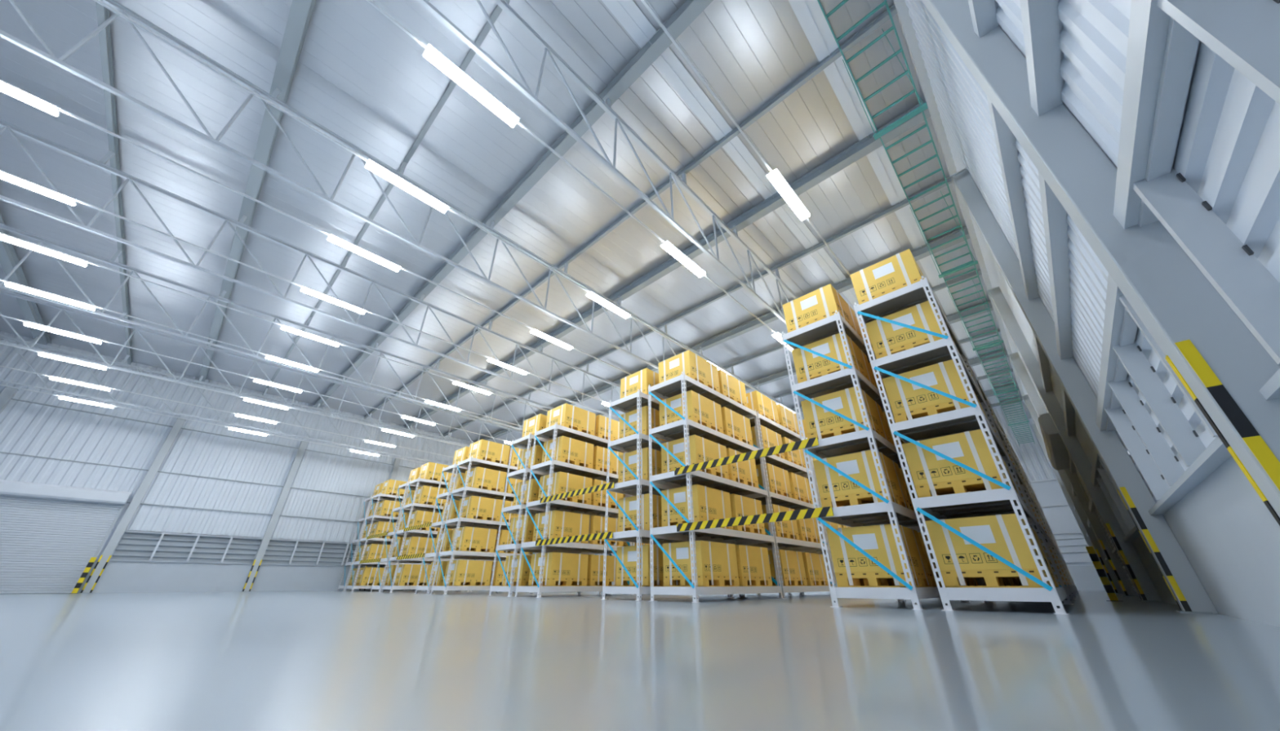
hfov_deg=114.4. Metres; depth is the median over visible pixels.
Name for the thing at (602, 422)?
carton
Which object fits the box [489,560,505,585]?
carton
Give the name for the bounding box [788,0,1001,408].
trim
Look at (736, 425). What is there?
carton
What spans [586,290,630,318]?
ceiling light
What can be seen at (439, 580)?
carton
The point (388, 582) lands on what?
carton
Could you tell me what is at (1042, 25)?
trim
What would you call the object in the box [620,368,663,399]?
carton
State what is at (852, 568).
carton
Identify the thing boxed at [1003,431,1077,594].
shelving unit
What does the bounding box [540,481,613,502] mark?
barrier
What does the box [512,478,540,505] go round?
carton
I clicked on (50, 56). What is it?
roof truss
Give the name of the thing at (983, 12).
trim
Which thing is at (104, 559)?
steel column
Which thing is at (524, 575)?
carton
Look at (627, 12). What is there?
trim
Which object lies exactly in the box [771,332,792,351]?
ceiling light
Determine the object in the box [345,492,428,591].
shelving unit
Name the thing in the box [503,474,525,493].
carton
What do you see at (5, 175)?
ceiling light
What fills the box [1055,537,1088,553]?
trim
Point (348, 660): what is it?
floor
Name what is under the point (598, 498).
carton
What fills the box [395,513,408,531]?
carton
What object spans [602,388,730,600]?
shelving unit
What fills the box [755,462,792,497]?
carton
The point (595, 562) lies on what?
carton
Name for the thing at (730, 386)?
carton
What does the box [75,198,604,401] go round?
rail
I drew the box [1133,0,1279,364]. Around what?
wall panel
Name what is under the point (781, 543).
shelving unit
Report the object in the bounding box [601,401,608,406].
ceiling light
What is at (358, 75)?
ceiling
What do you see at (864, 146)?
roof beam
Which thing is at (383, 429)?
ceiling light
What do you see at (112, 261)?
roof truss
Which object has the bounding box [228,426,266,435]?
ceiling light
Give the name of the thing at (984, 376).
roof beam
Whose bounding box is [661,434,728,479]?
carton
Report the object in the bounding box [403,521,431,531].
barrier
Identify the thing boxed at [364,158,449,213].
ceiling light
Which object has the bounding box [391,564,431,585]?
carton
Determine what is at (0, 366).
rail
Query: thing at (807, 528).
carton
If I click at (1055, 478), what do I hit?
trim
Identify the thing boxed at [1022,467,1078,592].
shelving unit
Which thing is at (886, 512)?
shelving unit
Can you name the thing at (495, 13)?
roof beam
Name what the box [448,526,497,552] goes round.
carton
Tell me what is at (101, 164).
roof truss
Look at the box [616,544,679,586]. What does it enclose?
carton
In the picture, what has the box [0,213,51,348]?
roof beam
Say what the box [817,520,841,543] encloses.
carton
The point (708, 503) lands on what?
carton
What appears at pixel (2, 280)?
rail
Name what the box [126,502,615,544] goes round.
trim
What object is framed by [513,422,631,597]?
shelving unit
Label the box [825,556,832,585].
carton
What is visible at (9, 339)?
roof truss
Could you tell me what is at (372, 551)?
carton
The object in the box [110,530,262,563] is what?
window
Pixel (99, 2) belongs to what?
rail
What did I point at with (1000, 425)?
shelving unit
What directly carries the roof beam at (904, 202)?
attached to the wall at (1227, 533)
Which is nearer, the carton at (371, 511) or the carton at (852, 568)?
the carton at (852, 568)
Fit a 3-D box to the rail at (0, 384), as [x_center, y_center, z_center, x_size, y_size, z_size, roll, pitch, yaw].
[-15.128,7.941,32.245,0.040,0.040,53.850,-24,-36,37]
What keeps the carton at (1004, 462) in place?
on the shelving unit at (1005, 500)
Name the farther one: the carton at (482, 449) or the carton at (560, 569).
the carton at (482, 449)
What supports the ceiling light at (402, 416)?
attached to the rail at (0, 314)
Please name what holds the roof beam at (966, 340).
attached to the wall at (1227, 533)
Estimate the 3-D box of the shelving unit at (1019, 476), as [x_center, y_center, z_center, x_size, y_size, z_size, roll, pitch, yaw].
[9.843,3.225,11.714,1.500,6.010,4.340,-24,-36,37]
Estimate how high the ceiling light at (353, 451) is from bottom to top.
0.095 m
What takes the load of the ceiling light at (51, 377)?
attached to the rail at (0, 366)
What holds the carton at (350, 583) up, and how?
on the shelving unit at (368, 500)
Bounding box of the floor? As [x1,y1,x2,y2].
[0,590,1279,730]
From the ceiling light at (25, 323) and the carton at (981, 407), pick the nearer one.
the carton at (981, 407)
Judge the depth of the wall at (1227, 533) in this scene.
4.90 m
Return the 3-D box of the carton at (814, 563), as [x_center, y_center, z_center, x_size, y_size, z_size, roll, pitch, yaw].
[5.890,7.495,15.136,1.286,1.046,1.626,-24,-36,37]
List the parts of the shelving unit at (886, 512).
post, post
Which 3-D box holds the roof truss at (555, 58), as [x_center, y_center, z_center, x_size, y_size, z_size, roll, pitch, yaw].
[5.248,-3.062,16.223,0.110,2.765,53.850,-24,-36,37]
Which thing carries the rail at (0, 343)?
attached to the wall at (1036, 465)
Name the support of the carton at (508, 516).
on the shelving unit at (471, 462)
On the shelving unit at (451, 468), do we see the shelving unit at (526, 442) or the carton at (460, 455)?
the carton at (460, 455)
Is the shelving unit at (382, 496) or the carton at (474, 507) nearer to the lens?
the carton at (474, 507)
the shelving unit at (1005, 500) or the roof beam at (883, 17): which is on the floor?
the shelving unit at (1005, 500)
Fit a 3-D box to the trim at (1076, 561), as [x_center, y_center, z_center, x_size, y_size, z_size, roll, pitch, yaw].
[14.356,18.289,37.138,38.520,0.100,0.100,-24,-36,37]
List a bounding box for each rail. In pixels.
[0,232,547,411]
[0,279,523,426]
[0,314,510,441]
[0,342,465,446]
[0,365,453,457]
[0,384,426,463]
[57,106,631,374]
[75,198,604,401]
[93,0,804,419]
[366,0,775,333]
[640,0,850,277]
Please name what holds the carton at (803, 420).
on the shelving unit at (820, 551)
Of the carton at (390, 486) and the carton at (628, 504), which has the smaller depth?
the carton at (628, 504)
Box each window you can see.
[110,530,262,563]
[261,538,368,565]
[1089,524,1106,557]
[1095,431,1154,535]
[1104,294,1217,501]
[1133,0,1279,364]
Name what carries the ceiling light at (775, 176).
attached to the rail at (644, 2)
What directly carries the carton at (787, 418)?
on the shelving unit at (781, 543)
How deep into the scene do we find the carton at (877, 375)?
10.77 m
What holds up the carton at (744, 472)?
on the shelving unit at (683, 428)
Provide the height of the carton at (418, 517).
1.046 m
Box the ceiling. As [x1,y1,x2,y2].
[0,0,1022,448]
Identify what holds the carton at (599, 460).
on the shelving unit at (553, 432)
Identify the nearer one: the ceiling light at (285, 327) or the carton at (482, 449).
the ceiling light at (285, 327)
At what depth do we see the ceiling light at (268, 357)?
16.92 m
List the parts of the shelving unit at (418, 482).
post, post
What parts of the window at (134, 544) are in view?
frame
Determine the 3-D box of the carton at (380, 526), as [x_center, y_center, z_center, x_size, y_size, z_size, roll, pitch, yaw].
[-17.532,11.467,28.532,1.286,1.046,1.626,-24,-36,38]
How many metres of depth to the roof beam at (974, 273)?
23.09 m
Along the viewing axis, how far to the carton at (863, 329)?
11.54 m
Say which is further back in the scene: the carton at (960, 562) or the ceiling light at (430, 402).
the ceiling light at (430, 402)
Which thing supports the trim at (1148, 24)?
attached to the wall at (1227, 533)
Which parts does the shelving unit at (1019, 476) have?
post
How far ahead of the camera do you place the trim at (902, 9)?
11.08 m
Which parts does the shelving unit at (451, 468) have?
post, post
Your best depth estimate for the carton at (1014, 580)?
8.15 m
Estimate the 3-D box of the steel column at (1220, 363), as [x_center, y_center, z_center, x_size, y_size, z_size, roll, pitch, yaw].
[3.685,-2.744,4.105,0.360,9.430,0.370,-24,-36,37]
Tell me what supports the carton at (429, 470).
on the shelving unit at (418, 482)
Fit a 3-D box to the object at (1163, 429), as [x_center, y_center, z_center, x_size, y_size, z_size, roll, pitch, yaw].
[5.970,0.642,4.794,0.230,1.350,6.000,-24,-36,37]
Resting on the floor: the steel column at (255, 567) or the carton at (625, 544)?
the steel column at (255, 567)
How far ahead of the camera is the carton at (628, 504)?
12.35 m
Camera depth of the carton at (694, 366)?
13.34 m
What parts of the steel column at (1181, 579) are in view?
cap plate, plate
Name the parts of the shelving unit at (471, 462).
post, post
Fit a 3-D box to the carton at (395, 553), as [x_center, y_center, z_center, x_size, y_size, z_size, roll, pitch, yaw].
[-13.972,11.106,24.876,1.286,1.046,1.626,-24,-36,37]
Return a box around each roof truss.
[0,0,804,419]
[0,119,620,419]
[0,222,554,430]
[0,282,522,448]
[0,334,471,465]
[416,0,798,324]
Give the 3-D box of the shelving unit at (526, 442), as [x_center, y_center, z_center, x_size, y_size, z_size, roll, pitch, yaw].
[-3.622,6.399,17.660,1.500,6.010,4.340,-24,-36,37]
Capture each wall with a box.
[0,330,617,592]
[801,401,1105,590]
[904,0,1279,626]
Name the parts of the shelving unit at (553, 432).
post, post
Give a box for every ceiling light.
[0,79,59,116]
[0,169,76,205]
[0,232,87,266]
[4,280,95,310]
[23,320,102,343]
[37,351,106,369]
[49,376,111,391]
[58,395,114,408]
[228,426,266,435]
[235,413,276,423]
[244,397,288,409]
[253,377,302,392]
[265,354,319,372]
[280,324,340,346]
[300,285,366,314]
[327,232,401,271]
[350,449,379,456]
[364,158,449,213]
[364,440,395,447]
[382,428,414,436]
[401,415,435,425]
[422,42,519,127]
[424,399,461,411]
[453,380,491,395]
[487,357,528,374]
[530,328,573,350]
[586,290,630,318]
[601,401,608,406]
[660,240,706,277]
[706,360,730,374]
[765,168,810,220]
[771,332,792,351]
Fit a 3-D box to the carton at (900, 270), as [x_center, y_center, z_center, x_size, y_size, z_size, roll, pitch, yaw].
[6.086,-1.661,9.834,1.286,1.046,1.626,-24,-36,38]
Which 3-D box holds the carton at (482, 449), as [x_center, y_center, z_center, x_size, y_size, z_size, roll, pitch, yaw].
[-8.010,4.715,21.810,1.286,1.046,1.626,-24,-36,37]
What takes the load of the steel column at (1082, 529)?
on the floor
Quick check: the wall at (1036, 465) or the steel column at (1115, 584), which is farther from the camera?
the wall at (1036, 465)
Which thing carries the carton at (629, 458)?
on the shelving unit at (637, 441)
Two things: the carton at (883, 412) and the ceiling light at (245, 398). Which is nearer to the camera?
the carton at (883, 412)
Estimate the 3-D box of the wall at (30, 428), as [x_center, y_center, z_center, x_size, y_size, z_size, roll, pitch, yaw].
[-18.360,11.469,33.881,0.490,12.300,54.000,-24,-36,37]
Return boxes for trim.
[0,451,370,497]
[11,398,415,468]
[95,559,384,567]
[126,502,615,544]
[601,0,858,306]
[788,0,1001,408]
[893,0,1031,417]
[968,0,1064,486]
[1019,0,1076,511]
[1030,477,1056,482]
[1040,502,1068,506]
[1052,530,1081,533]
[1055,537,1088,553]
[1065,560,1092,562]
[1086,0,1200,537]
[1105,368,1279,559]
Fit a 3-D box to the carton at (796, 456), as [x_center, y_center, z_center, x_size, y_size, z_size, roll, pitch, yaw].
[5.857,3.772,17.080,1.286,1.046,1.626,-24,-36,37]
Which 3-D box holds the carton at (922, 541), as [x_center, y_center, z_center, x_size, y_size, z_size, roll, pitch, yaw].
[6.192,4.522,9.539,1.286,1.046,1.626,-24,-36,38]
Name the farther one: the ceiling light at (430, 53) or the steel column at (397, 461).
the steel column at (397, 461)
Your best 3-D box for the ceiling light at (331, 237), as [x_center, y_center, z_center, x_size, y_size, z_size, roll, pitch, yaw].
[-7.561,-3.081,11.361,0.260,0.095,1.760,-24,-36,37]
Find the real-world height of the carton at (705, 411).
1.046 m
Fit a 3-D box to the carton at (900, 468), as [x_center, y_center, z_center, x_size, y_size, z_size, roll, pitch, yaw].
[6.222,3.309,10.238,1.286,1.046,1.626,-24,-36,37]
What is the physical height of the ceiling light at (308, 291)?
0.095 m
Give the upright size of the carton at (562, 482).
1.046 m
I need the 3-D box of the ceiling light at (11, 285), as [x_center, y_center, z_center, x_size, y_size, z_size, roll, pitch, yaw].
[-18.587,-2.176,13.040,0.260,0.095,1.760,-24,-36,37]
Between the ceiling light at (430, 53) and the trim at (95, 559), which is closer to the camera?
the ceiling light at (430, 53)
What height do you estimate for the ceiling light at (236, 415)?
0.095 m
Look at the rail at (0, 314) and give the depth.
17.77 m
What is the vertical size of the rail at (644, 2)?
0.040 m
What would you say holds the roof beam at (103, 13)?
attached to the wall at (1227, 533)
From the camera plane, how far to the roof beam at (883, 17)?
12.57 m
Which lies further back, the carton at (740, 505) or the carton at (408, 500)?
the carton at (408, 500)
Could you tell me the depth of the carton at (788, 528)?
13.98 m
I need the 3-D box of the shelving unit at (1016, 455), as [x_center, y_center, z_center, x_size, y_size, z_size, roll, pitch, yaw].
[18.861,7.680,20.123,1.500,6.010,4.340,-24,-36,37]
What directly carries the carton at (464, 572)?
on the shelving unit at (471, 462)
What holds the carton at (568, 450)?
on the shelving unit at (553, 432)
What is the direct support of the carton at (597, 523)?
on the shelving unit at (553, 432)
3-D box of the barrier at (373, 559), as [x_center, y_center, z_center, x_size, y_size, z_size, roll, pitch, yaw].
[-16.492,11.928,25.155,3.800,0.180,0.016,-24,-36,37]
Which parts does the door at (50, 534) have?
guide rail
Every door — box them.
[0,479,132,593]
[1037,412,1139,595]
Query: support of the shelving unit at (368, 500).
on the floor
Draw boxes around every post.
[69,556,96,593]
[1085,546,1122,600]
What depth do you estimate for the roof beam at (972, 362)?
24.24 m
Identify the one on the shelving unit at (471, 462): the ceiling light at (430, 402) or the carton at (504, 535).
the carton at (504, 535)
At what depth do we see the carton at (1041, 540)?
9.68 m
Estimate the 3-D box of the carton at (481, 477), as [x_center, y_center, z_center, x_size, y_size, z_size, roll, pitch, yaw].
[-7.991,5.974,21.196,1.286,1.046,1.626,-24,-36,37]
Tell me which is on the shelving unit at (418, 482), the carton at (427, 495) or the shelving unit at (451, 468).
the carton at (427, 495)
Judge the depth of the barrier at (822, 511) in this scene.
9.13 m
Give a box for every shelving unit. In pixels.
[337,496,412,591]
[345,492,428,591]
[370,480,455,591]
[380,476,474,592]
[414,462,508,593]
[431,455,535,594]
[488,431,602,596]
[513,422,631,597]
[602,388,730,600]
[608,452,635,595]
[648,371,784,602]
[730,548,792,596]
[742,410,836,598]
[781,309,968,609]
[799,455,837,595]
[853,275,1071,613]
[964,355,1075,604]
[987,402,1075,598]
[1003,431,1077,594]
[1015,455,1077,592]
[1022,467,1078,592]
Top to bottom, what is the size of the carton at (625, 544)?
1.046 m
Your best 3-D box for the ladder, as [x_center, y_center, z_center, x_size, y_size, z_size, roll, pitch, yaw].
[13.973,-2.447,17.416,1.020,3.230,39.700,-24,-36,37]
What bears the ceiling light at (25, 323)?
attached to the rail at (0, 314)
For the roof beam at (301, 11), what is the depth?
12.11 m
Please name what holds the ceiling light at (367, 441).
attached to the rail at (0, 366)
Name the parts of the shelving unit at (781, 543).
post, post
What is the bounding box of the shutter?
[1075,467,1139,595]
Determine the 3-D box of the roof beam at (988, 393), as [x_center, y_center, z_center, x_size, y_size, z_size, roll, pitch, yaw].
[11.460,7.629,39.327,38.550,0.370,0.300,-24,-36,37]
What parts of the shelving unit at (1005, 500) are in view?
post, post, post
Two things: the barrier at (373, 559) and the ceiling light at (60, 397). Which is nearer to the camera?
the ceiling light at (60, 397)
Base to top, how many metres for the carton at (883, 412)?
1.046 m
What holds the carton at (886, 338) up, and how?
on the shelving unit at (1005, 500)
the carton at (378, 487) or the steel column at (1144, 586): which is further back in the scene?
the carton at (378, 487)
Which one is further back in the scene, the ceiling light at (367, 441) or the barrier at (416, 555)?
the ceiling light at (367, 441)
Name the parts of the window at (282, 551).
frame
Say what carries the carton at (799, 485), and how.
on the shelving unit at (781, 543)
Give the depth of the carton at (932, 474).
7.33 m
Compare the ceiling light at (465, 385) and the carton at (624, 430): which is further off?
the ceiling light at (465, 385)
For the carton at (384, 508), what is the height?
1.046 m
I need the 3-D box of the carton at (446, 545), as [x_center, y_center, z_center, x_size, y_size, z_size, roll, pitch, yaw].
[-9.302,9.018,20.955,1.286,1.046,1.626,-24,-36,37]
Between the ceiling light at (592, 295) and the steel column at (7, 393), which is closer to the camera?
the ceiling light at (592, 295)
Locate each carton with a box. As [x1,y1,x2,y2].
[347,568,377,585]
[354,545,365,561]
[354,567,384,585]
[360,523,380,538]
[362,543,390,559]
[367,502,377,516]
[369,520,400,538]
[372,482,382,496]
[374,499,406,516]
[381,479,411,496]
[381,564,396,585]
[388,538,403,557]
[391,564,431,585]
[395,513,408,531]
[400,536,436,557]
[401,489,415,506]
[406,510,442,531]
[408,466,420,482]
[413,485,448,506]
[417,462,453,482]
[426,560,447,585]
[433,529,453,552]
[440,499,459,521]
[442,559,493,586]
[446,472,465,492]
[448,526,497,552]
[452,446,469,464]
[457,495,502,521]
[462,466,506,492]
[466,439,510,464]
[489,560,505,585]
[493,529,528,554]
[499,500,524,522]
[502,554,531,586]
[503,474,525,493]
[507,446,523,466]
[507,515,535,543]
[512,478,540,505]
[517,444,542,470]
[521,413,546,437]
[528,551,588,586]
[532,510,589,543]
[537,471,592,504]
[541,435,593,468]
[546,403,595,435]
[586,554,616,586]
[588,515,623,546]
[591,479,623,508]
[592,445,623,474]
[594,414,619,440]
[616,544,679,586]
[617,447,662,482]
[617,493,673,531]
[618,405,668,441]
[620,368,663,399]
[623,529,662,546]
[658,350,719,392]
[658,390,724,433]
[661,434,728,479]
[661,484,733,529]
[662,540,739,586]
[709,544,772,586]
[717,368,747,407]
[720,406,753,445]
[721,493,765,534]
[726,447,759,488]
[746,390,779,423]
[751,424,785,459]
[754,503,799,539]
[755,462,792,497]
[760,549,807,586]
[776,404,799,435]
[781,436,806,467]
[782,284,862,337]
[788,471,813,503]
[790,517,820,542]
[791,332,875,386]
[797,551,828,585]
[799,419,808,439]
[800,386,891,443]
[804,452,817,467]
[811,483,816,502]
[813,449,911,509]
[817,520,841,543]
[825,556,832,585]
[826,523,933,586]
[849,248,924,304]
[856,317,874,351]
[865,299,947,359]
[868,362,888,398]
[882,359,976,422]
[882,411,905,452]
[899,467,925,515]
[902,428,1009,497]
[917,532,942,586]
[924,513,1051,587]
[973,391,987,419]
[974,525,1058,586]
[1000,453,1019,495]
[1013,477,1027,506]
[1040,538,1061,585]
[1049,549,1066,584]
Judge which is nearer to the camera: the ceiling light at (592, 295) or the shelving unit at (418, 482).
the ceiling light at (592, 295)
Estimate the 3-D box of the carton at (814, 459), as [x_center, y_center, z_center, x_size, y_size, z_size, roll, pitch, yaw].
[7.609,4.619,18.678,1.286,1.046,1.626,-24,-36,38]
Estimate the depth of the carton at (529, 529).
16.05 m
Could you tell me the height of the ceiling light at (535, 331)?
0.095 m
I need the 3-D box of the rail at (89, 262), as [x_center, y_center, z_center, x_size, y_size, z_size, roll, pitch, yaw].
[-3.859,2.923,22.819,0.040,0.040,53.850,-24,-36,37]
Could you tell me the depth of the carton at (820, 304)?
10.41 m
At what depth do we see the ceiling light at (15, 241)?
11.18 m
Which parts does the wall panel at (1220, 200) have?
frame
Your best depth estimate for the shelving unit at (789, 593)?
16.12 m
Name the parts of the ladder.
hanger rod, hanger rod, hanger rod, hanger rod, rail, hanger rod, hanger rod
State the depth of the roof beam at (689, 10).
12.43 m
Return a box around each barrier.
[359,557,381,563]
[366,531,387,538]
[396,552,425,559]
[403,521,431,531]
[535,531,613,545]
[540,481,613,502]
[674,436,818,475]
[676,506,833,531]
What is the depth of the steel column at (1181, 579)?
7.08 m
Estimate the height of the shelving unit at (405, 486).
6.010 m
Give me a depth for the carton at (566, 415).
17.19 m
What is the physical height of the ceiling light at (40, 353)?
0.095 m
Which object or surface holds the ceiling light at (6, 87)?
attached to the rail at (60, 108)
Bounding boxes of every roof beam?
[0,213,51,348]
[95,1,132,364]
[198,0,315,384]
[262,4,502,395]
[313,0,713,409]
[364,4,897,418]
[403,99,930,430]
[442,176,952,436]
[474,226,970,442]
[510,268,982,448]
[744,300,993,390]
[772,328,1000,398]
[791,348,1008,412]
[977,368,1013,380]
[983,383,1018,396]
[991,397,1022,406]
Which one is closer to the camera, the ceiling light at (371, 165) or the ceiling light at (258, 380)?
the ceiling light at (371, 165)
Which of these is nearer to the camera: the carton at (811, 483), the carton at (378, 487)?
the carton at (811, 483)
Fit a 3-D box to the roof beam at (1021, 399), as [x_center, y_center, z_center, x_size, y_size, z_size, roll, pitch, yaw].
[13.661,8.637,41.422,38.550,0.190,0.120,-24,-36,37]
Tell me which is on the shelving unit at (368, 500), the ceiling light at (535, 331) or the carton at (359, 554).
the carton at (359, 554)
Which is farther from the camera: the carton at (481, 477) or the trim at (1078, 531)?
the trim at (1078, 531)
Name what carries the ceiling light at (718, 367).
attached to the rail at (99, 2)
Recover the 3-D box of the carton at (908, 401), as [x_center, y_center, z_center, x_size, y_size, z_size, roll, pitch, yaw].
[6.077,0.805,8.508,1.286,1.046,1.626,-24,-36,37]
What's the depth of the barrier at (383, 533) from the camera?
25.74 m
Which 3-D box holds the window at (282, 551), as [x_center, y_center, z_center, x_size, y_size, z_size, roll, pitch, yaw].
[-22.060,12.925,28.394,0.500,1.450,5.940,-24,-36,37]
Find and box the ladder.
[817,0,1035,444]
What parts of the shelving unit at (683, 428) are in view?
post, post, post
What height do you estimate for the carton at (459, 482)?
1.046 m
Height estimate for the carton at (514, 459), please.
1.046 m
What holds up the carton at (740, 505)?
on the shelving unit at (683, 428)
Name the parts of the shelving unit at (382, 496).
post, post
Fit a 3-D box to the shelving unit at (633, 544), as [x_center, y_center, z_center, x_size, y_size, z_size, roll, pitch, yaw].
[0.675,7.308,19.382,1.500,6.010,4.340,-24,-36,37]
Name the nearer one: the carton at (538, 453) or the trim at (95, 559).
the carton at (538, 453)
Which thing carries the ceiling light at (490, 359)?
attached to the rail at (77, 200)
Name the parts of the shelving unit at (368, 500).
post, post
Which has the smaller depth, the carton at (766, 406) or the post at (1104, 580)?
the post at (1104, 580)
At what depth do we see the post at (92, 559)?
20.88 m
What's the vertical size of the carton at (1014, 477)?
1.046 m
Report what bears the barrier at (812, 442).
attached to the shelving unit at (886, 512)
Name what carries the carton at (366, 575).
on the shelving unit at (382, 496)
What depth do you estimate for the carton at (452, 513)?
20.91 m
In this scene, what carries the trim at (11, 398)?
attached to the wall at (30, 428)
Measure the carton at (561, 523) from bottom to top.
1.046 m
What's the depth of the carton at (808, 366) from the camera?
9.78 m
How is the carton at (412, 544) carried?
on the shelving unit at (418, 482)
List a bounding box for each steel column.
[0,386,18,413]
[78,417,186,593]
[240,440,308,591]
[358,457,401,590]
[921,0,1279,525]
[950,167,1217,613]
[986,285,1161,601]
[1008,351,1134,595]
[1021,394,1123,593]
[1031,423,1111,585]
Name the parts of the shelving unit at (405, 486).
post, post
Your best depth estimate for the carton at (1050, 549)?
13.26 m
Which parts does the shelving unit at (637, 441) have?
post, post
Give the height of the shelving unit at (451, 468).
6.010 m
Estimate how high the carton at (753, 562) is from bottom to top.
1.046 m
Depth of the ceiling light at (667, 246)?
11.50 m
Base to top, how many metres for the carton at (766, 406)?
1.046 m
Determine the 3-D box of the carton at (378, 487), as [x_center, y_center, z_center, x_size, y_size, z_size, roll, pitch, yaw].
[-18.860,9.559,30.907,1.286,1.046,1.626,-24,-36,37]
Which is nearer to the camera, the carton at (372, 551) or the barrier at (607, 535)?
the barrier at (607, 535)
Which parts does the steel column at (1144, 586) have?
cap plate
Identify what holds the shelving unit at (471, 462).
on the floor
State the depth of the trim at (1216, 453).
3.94 m
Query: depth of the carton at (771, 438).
15.32 m
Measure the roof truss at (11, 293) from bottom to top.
2.765 m
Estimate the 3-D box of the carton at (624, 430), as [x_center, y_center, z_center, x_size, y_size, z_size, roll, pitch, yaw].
[0.308,2.254,14.210,1.286,1.046,1.626,-24,-36,38]
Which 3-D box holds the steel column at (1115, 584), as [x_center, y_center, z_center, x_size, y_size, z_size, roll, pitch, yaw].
[21.019,5.819,20.268,0.360,9.430,0.370,-24,-36,37]
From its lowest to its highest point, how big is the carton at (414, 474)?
1.046 m
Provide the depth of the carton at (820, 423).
9.10 m
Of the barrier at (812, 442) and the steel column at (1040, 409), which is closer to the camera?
the barrier at (812, 442)
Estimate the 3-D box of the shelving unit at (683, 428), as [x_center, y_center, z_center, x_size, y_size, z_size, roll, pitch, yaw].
[2.257,3.780,12.742,1.500,6.010,4.340,-24,-36,37]
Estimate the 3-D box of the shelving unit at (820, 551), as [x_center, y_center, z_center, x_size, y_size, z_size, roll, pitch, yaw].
[8.269,6.750,18.348,1.500,6.010,4.340,-24,-36,37]
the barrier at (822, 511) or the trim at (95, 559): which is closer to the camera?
the barrier at (822, 511)
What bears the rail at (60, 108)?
attached to the wall at (1036, 465)
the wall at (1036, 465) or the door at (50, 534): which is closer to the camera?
the door at (50, 534)
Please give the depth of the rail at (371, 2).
9.03 m
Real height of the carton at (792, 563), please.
1.046 m
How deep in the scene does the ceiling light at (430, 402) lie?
20.94 m
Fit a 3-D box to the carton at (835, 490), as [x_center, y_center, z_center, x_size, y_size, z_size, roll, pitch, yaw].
[4.800,2.610,8.920,1.286,1.046,1.626,-24,-36,37]
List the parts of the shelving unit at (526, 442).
post, post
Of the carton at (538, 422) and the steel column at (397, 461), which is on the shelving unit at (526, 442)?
the carton at (538, 422)
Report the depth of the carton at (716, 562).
10.71 m
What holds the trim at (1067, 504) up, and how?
attached to the wall at (1036, 465)
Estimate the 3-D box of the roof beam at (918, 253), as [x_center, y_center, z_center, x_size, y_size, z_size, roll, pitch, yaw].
[-1.575,1.190,27.172,38.550,0.370,0.300,-24,-36,37]
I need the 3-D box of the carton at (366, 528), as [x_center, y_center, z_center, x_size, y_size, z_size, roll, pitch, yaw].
[-18.848,12.052,29.632,1.286,1.046,1.626,-24,-36,38]

